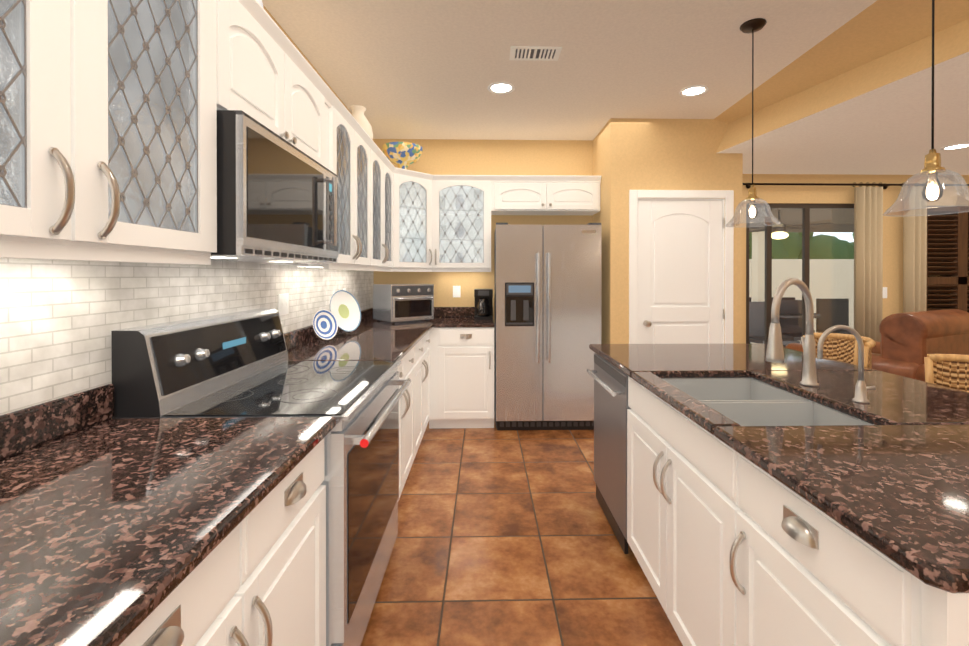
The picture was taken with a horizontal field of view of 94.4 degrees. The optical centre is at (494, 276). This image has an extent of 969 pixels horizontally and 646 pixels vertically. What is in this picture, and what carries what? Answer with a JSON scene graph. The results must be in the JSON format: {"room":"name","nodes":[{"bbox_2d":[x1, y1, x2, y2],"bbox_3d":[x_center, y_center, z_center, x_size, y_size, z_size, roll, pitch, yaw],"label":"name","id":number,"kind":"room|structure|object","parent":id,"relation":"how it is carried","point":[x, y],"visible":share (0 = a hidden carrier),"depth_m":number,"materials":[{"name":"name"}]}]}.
{"room":"kitchen","nodes":[
{"label":"kitchen","id":0,"kind":"room"},
{"bbox_2d":[263,5,351,113],"bbox_3d":[-1.162,-0.006,0.865,0.100,2.670,7.285,0,0,-1],"label":"wall","id":1,"kind":"structure","parent":0,"point":[286,34],"depth_m":2.68,"materials":[{"name":"beige paint"}]},
{"bbox_2d":[0,258,373,414],"bbox_3d":[-1.132,0.144,1.856,0.003,0.482,5.105,0,0,-1],"label":"tile backsplash","id":2,"kind":"structure","parent":1,"relation":"attached to","point":[60,320],"depth_m":1.28,"materials":[{"name":"white tile"}]},
{"bbox_2d":[278,293,288,315],"bbox_3d":[-1.136,0.148,2.424,0.013,0.115,0.115,0,0,-1],"label":"outlet","id":3,"kind":"object","parent":2,"relation":"attached to","point":[283,304],"visible":0.9,"depth_m":2.41,"materials":[{"name":"white plastic"}]},
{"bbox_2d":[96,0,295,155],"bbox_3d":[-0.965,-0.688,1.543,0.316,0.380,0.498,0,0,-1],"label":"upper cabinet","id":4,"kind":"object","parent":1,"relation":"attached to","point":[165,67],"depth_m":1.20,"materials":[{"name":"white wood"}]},
{"bbox_2d":[211,110,338,262],"bbox_3d":[-0.907,-0.277,1.737,0.437,0.424,0.856,0,0,-1],"label":"microwave","id":5,"kind":"object","parent":4,"relation":"attached to","point":[277,198],"visible":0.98,"depth_m":1.48,"materials":[{"name":"silver metal"}]},
{"bbox_2d":[212,56,335,173],"bbox_3d":[-0.974,-0.690,1.978,0.316,0.380,0.603,0,0,-1],"label":"upper cabinet","id":6,"kind":"object","parent":1,"relation":"attached to","point":[315,110],"depth_m":2.05,"materials":[{"name":"white wood"}]},
{"bbox_2d":[388,176,435,263],"bbox_3d":[-0.718,-0.484,3.951,0.306,0.717,0.302,0,0,-1],"label":"upper cabinet","id":7,"kind":"object","parent":1,"relation":"attached to","point":[411,206],"depth_m":3.99,"materials":[{"name":"white wood"}]},
{"bbox_2d":[350,105,372,139],"bbox_3d":[-0.979,-1.051,3.223,0.210,0.330,0.210,0,0,-1],"label":"urn","id":8,"kind":"object","parent":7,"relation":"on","point":[357,114],"visible":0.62,"depth_m":3.18,"materials":[{"name":"beige"}]},
{"bbox_2d":[382,142,422,168],"bbox_3d":[-0.821,-1.027,4.026,0.358,0.275,0.358,0,0,-1],"label":"bowl","id":9,"kind":"object","parent":7,"relation":"on","point":[403,155],"visible":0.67,"depth_m":3.91,"materials":[{"name":"multicoloured ceramic"}]},
{"bbox_2d":[373,139,592,319],"bbox_3d":[-0.056,-0.021,4.482,2.270,2.670,0.100,0,0,-1],"label":"wall","id":10,"kind":"structure","parent":0,"point":[499,157],"depth_m":4.43,"materials":[{"name":"beige paint"}]},
{"bbox_2d":[453,286,460,296],"bbox_3d":[-0.370,0.144,4.419,0.075,0.115,0.013,0,0,-1],"label":"electrical outlet","id":11,"kind":"object","parent":10,"relation":"attached to","point":[456,291],"visible":1,"depth_m":4.42,"materials":[{"name":"white plastic"}]},
{"bbox_2d":[488,176,555,215],"bbox_3d":[0.250,-0.750,4.272,0.560,0.280,0.320,0,0,-1],"label":"upper cabinet","id":12,"kind":"object","parent":10,"relation":"attached to","point":[505,196],"depth_m":4.12,"materials":[{"name":"white wood"}]},
{"bbox_2d":[552,180,600,214],"bbox_3d":[0.701,-0.750,4.282,0.556,0.280,0.320,0,0,-1],"label":"upper cabinet","id":13,"kind":"object","parent":10,"relation":"attached to","point":[573,197],"depth_m":4.13,"materials":[{"name":"white wood"}]},
{"bbox_2d":[360,410,682,645],"bbox_3d":[2.666,1.379,1.028,7.760,0.100,7.430,0,0,-1],"label":"floor","id":14,"kind":"structure","parent":0,"point":[506,538],"depth_m":2.12,"materials":[{"name":"tile"}]},
{"bbox_2d":[119,438,325,645],"bbox_3d":[-0.781,0.886,0.823,0.651,0.888,0.975,0,0,-1],"label":"base cabinet","id":15,"kind":"object","parent":14,"relation":"on","point":[256,576],"depth_m":0.94,"materials":[{"name":"white wood"}]},
{"bbox_2d":[0,384,335,645],"bbox_3d":[-0.767,0.378,0.311,0.656,0.132,1.996,0,0,-1],"label":"countertop","id":16,"kind":"structure","parent":15,"relation":"on","point":[115,531],"depth_m":0.82,"materials":[{"name":"brown stone"}]},
{"bbox_2d":[111,309,410,645],"bbox_3d":[-0.756,0.740,1.745,0.737,1.171,0.856,0,0,-1],"label":"range","id":17,"kind":"object","parent":14,"relation":"on","point":[236,364],"visible":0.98,"depth_m":1.50,"materials":[{"name":"grey metal"}]},
{"bbox_2d":[397,354,406,500],"bbox_3d":[-0.828,0.879,2.385,0.626,0.888,0.414,0,0,-1],"label":"base cabinet","id":18,"kind":"object","parent":14,"relation":"on","point":[402,368],"depth_m":2.53,"materials":[{"name":"white wood"}]},
{"bbox_2d":[407,342,418,476],"bbox_3d":[-0.836,0.878,2.744,0.626,0.888,0.539,0,0,-1],"label":"base cabinet","id":19,"kind":"object","parent":14,"relation":"on","point":[413,355],"depth_m":2.90,"materials":[{"name":"white wood"}]},
{"bbox_2d":[419,332,429,445],"bbox_3d":[-0.849,0.875,3.332,0.626,0.888,0.876,0,0,-1],"label":"base cabinet","id":20,"kind":"object","parent":14,"relation":"on","point":[424,342],"depth_m":3.41,"materials":[{"name":"white wood"}]},
{"bbox_2d":[284,307,435,360],"bbox_3d":[-0.831,0.365,3.294,0.660,0.132,2.237,0,0,-1],"label":"countertop","id":21,"kind":"structure","parent":20,"relation":"on","point":[375,340],"depth_m":2.69,"materials":[{"name":"brown stone"}]},
{"bbox_2d":[313,309,337,339],"bbox_3d":[-1.039,0.291,2.758,0.103,0.183,0.168,0,0,-1],"label":"dish","id":22,"kind":"object","parent":21,"relation":"on","point":[325,324],"visible":1,"depth_m":2.77,"materials":[{"name":"blue"}]},
{"bbox_2d":[330,290,360,336],"bbox_3d":[-1.016,0.244,3.038,0.170,0.310,0.266,0,0,-1],"label":"plate","id":23,"kind":"object","parent":21,"relation":"on","point":[345,310],"visible":0.94,"depth_m":3.06,"materials":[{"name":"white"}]},
{"bbox_2d":[373,284,433,322],"bbox_3d":[-0.805,0.230,4.031,0.420,0.330,0.413,0,0,-39],"label":"toaster oven","id":24,"kind":"object","parent":21,"relation":"on","point":[393,303],"visible":1,"depth_m":3.90,"materials":[{"name":"silver metal"}]},
{"bbox_2d":[428,327,493,428],"bbox_3d":[-0.287,0.872,4.096,0.565,0.887,0.663,0,0,-1],"label":"base cabinet","id":25,"kind":"object","parent":14,"relation":"on","point":[461,377],"visible":1,"depth_m":3.81,"materials":[{"name":"white wood"}]},
{"bbox_2d":[436,307,493,327],"bbox_3d":[-0.262,0.362,4.107,0.514,0.132,0.636,0,0,-1],"label":"countertop","id":26,"kind":"structure","parent":25,"relation":"on","point":[446,317],"depth_m":4.17,"materials":[{"name":"brown stone"}]},
{"bbox_2d":[474,289,492,319],"bbox_3d":[-0.100,0.255,4.207,0.170,0.280,0.241,0,0,-1],"label":"coffee maker","id":27,"kind":"object","parent":26,"relation":"on","point":[483,304],"visible":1,"depth_m":4.13,"materials":[{"name":"black plastic"}]},
{"bbox_2d":[494,223,601,429],"bbox_3d":[0.458,0.427,4.079,0.896,1.778,0.693,0,0,-1],"label":"fridge","id":28,"kind":"object","parent":14,"relation":"on","point":[547,305],"visible":0.96,"depth_m":3.80,"materials":[{"name":"grey metal"}]},
{"bbox_2d":[627,376,968,645],"bbox_3d":[1.115,0.882,1.660,1.072,0.887,2.032,0,0,-1],"label":"kitchen island","id":29,"kind":"object","parent":14,"relation":"on","point":[729,546],"visible":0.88,"depth_m":1.11,"materials":[{"name":"white wood"}]},
{"bbox_2d":[586,354,630,553],"bbox_3d":[0.872,0.889,2.366,0.657,0.868,0.600,0,0,-1],"label":"dishwasher","id":30,"kind":"object","parent":29,"relation":"in","point":[611,406],"visible":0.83,"depth_m":2.29,"materials":[{"name":"grey metal"}]},
{"bbox_2d":[589,343,968,592],"bbox_3d":[1.136,0.422,1.667,1.090,0.032,2.075,0,0,-1],"label":"island countertop","id":31,"kind":"structure","parent":29,"relation":"on","point":[892,482],"depth_m":1.09,"materials":[{"name":"brown stone"}]},
{"bbox_2d":[661,378,871,425],"bbox_3d":[0.906,0.547,1.585,0.478,0.215,0.754,0,0,-1],"label":"sink basin","id":32,"kind":"object","parent":31,"relation":"in","point":[746,401],"visible":0.12,"depth_m":1.57,"materials":[{"name":"white ceramic"}]},
{"bbox_2d":[766,278,818,386],"bbox_3d":[1.103,0.204,1.677,0.297,0.402,0.261,0,0,-1],"label":"faucet","id":33,"kind":"object","parent":31,"relation":"on","point":[775,352],"visible":1,"depth_m":1.65,"materials":[{"name":"silver metal"}]},
{"bbox_2d":[817,325,875,402],"bbox_3d":[1.147,0.281,1.460,0.189,0.250,0.044,0,0,-1],"label":"faucet","id":34,"kind":"object","parent":31,"relation":"on","point":[861,388],"visible":1,"depth_m":1.45,"materials":[{"name":"silver metal"}]},
{"bbox_2d":[803,333,875,368],"bbox_3d":[1.789,0.822,2.451,0.454,1.004,0.454,0,0,-1],"label":"bar stool","id":35,"kind":"object","parent":14,"relation":"on","point":[840,347],"visible":0.19,"depth_m":2.52,"materials":[{"name":"wicker"}]},
{"bbox_2d":[785,309,968,378],"bbox_3d":[3.285,0.792,3.870,1.063,1.048,1.017,0,0,-26],"label":"leather sofa","id":36,"kind":"object","parent":14,"relation":"on","point":[907,344],"visible":0.35,"depth_m":3.35,"materials":[{"name":"brown leather"}]},
{"bbox_2d":[916,364,924,381],"bbox_3d":[3.426,0.797,2.743,1.063,1.048,1.017,0,0,19],"label":"leather armchair","id":37,"kind":"object","parent":14,"relation":"on","point":[920,374],"depth_m":3.18,"materials":[{"name":"brown leather"}]},
{"bbox_2d":[924,354,968,391],"bbox_3d":[1.830,0.825,1.742,0.454,1.004,0.454,0,0,-1],"label":"bar stool","id":38,"kind":"object","parent":14,"relation":"on","point":[949,370],"visible":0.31,"depth_m":1.91,"materials":[{"name":"wicker"}]},
{"bbox_2d":[262,0,876,139],"bbox_3d":[2.666,-1.391,1.016,7.760,0.100,7.430,0,0,-1],"label":"ceiling","id":39,"kind":"structure","parent":0,"point":[415,69],"depth_m":2.74,"materials":[{"name":"paint"}]},
{"bbox_2d":[487,82,514,93],"bbox_3d":[0.050,-1.346,3.198,0.196,0.008,0.196,0,0,-1],"label":"recessed light","id":40,"kind":"object","parent":39,"relation":"in","point":[500,88],"visible":1,"depth_m":3.19,"materials":[{"name":"white"}]},
{"bbox_2d":[509,46,561,60],"bbox_3d":[0.246,-1.345,2.700,0.300,0.007,0.160,0,0,-1],"label":"ceiling vent","id":41,"kind":"object","parent":39,"relation":"in","point":[532,53],"visible":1,"depth_m":2.69,"materials":[{"name":"beige metal"}]},
{"bbox_2d":[679,85,708,96],"bbox_3d":[1.448,-1.346,3.250,0.196,0.008,0.196,0,0,-1],"label":"recessed light","id":42,"kind":"object","parent":39,"relation":"in","point":[693,91],"visible":1,"depth_m":3.25,"materials":[{"name":"white"}]},
{"bbox_2d":[726,18,780,226],"bbox_3d":[1.381,-0.812,2.394,0.259,1.068,0.259,0,0,-1],"label":"pendant light","id":43,"kind":"object","parent":39,"relation":"hanging from","point":[752,26],"visible":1,"depth_m":2.39,"materials":[{"name":"clear glass"}]},
{"bbox_2d":[883,0,968,216],"bbox_3d":[1.502,-0.783,1.534,0.259,1.119,0.259,0,0,-1],"label":"pendant light","id":44,"kind":"object","parent":39,"relation":"hanging from","point":[900,206],"visible":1,"depth_m":1.53,"materials":[{"name":"clear glass"}]},
{"bbox_2d":[593,118,742,343],"bbox_3d":[1.555,-0.020,4.226,1.140,2.670,0.773,0,0,-1],"label":"wall","id":45,"kind":"structure","parent":0,"point":[651,154],"depth_m":3.84,"materials":[{"name":"beige paint"}]},
{"bbox_2d":[629,190,733,343],"bbox_3d":[1.599,0.288,3.835,0.896,2.058,0.105,0,0,-1],"label":"door","id":46,"kind":"structure","parent":45,"relation":"attached to","point":[681,249],"depth_m":3.85,"materials":[{"name":"white wood"}]},
{"bbox_2d":[715,0,968,174],"bbox_3d":[4.090,-1.195,1.048,4.712,0.291,7.230,0,0,-1],"label":"ceiling soffit","id":47,"kind":"structure","parent":0,"point":[853,96],"depth_m":2.92,"materials":[{"name":"paint"}]},
{"bbox_2d":[940,143,968,149],"bbox_3d":[3.758,-1.056,3.637,0.196,0.008,0.196,0,0,-1],"label":"recessed light","id":48,"kind":"object","parent":47,"relation":"attached to","point":[958,146],"visible":1,"depth_m":3.64,"materials":[{"name":"white"}]},
{"bbox_2d":[742,174,968,343],"bbox_3d":[4.240,-0.022,4.722,4.250,2.670,0.100,0,0,-1],"label":"wall","id":49,"kind":"structure","parent":0,"point":[892,238],"depth_m":4.66,"materials":[{"name":"beige paint"}]},
{"bbox_2d":[746,203,853,345],"bbox_3d":[3.225,0.275,4.696,1.240,2.077,0.050,0,0,-1],"label":"sliding glass door","id":50,"kind":"structure","parent":49,"relation":"in","point":[806,248],"depth_m":4.69,"materials":[{"name":"clear glass"}]},
{"bbox_2d":[743,183,968,188],"bbox_3d":[4.247,-0.942,4.610,3.590,0.058,0.113,0,0,-1],"label":"curtain rod","id":51,"kind":"object","parent":49,"relation":"attached to","point":[884,185],"visible":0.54,"depth_m":4.56,"materials":[{"name":"brown metal"}]},
{"bbox_2d":[853,182,882,341],"bbox_3d":[3.803,0.168,4.551,0.276,2.267,0.093,0,0,-1],"label":"curtain","id":52,"kind":"object","parent":51,"relation":"hanging from","point":[868,256],"visible":0.73,"depth_m":4.54,"materials":[{"name":"fabric"}]},
{"bbox_2d":[902,183,926,312],"bbox_3d":[4.283,0.168,4.561,0.216,2.267,0.093,0,0,-1],"label":"curtain","id":53,"kind":"object","parent":51,"relation":"hanging from","point":[914,261],"visible":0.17,"depth_m":4.54,"materials":[{"name":"fabric"}]},
{"bbox_2d":[883,287,886,297],"bbox_3d":[4.056,0.163,4.663,0.070,0.116,0.010,0,0,-1],"label":"switch plate","id":54,"kind":"object","parent":49,"relation":"attached to","point":[884,292],"visible":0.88,"depth_m":4.66,"materials":[{"name":"white plastic"}]},
{"bbox_2d":[926,206,968,312],"bbox_3d":[5.075,0.038,4.701,1.380,1.550,0.091,0,0,-1],"label":"window shutters","id":55,"kind":"object","parent":49,"relation":"attached to","point":[947,261],"visible":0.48,"depth_m":4.66,"materials":[{"name":"brown wood"}]},
{"label":"outside","id":56,"kind":"structure","parent":0,"visible":0},
{"bbox_2d":[749,232,853,347],"bbox_3d":[5.872,-0.161,8.954,16.000,3.152,8.250,0,0,-1],"label":"ground","id":57,"kind":"structure","parent":56,"point":[818,285],"depth_m":10.30,"materials":[{"name":"beige"}]},
{"bbox_2d":[749,209,853,343],"bbox_3d":[4.670,0.080,6.728,8.500,2.450,3.850,0,0,-1],"label":"roof","id":58,"kind":"structure","parent":57,"relation":"on","point":[789,220],"depth_m":8.46,"materials":[{"name":"brown"}]},
{"bbox_2d":[749,210,833,238],"bbox_3d":[4.223,-0.778,6.679,1.280,0.434,1.222,0,0,-1],"label":"fan","id":59,"kind":"object","parent":58,"relation":"hanging from","point":[781,225],"depth_m":6.57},
{"bbox_2d":[813,232,853,242],"bbox_3d":[11.780,-2.223,13.201,36.000,11.000,0.001,0,0,-1],"label":"sky","id":60,"kind":"structure","parent":56,"point":[842,237],"depth_m":13.17,"materials":[{"name":"white"}]}
]}

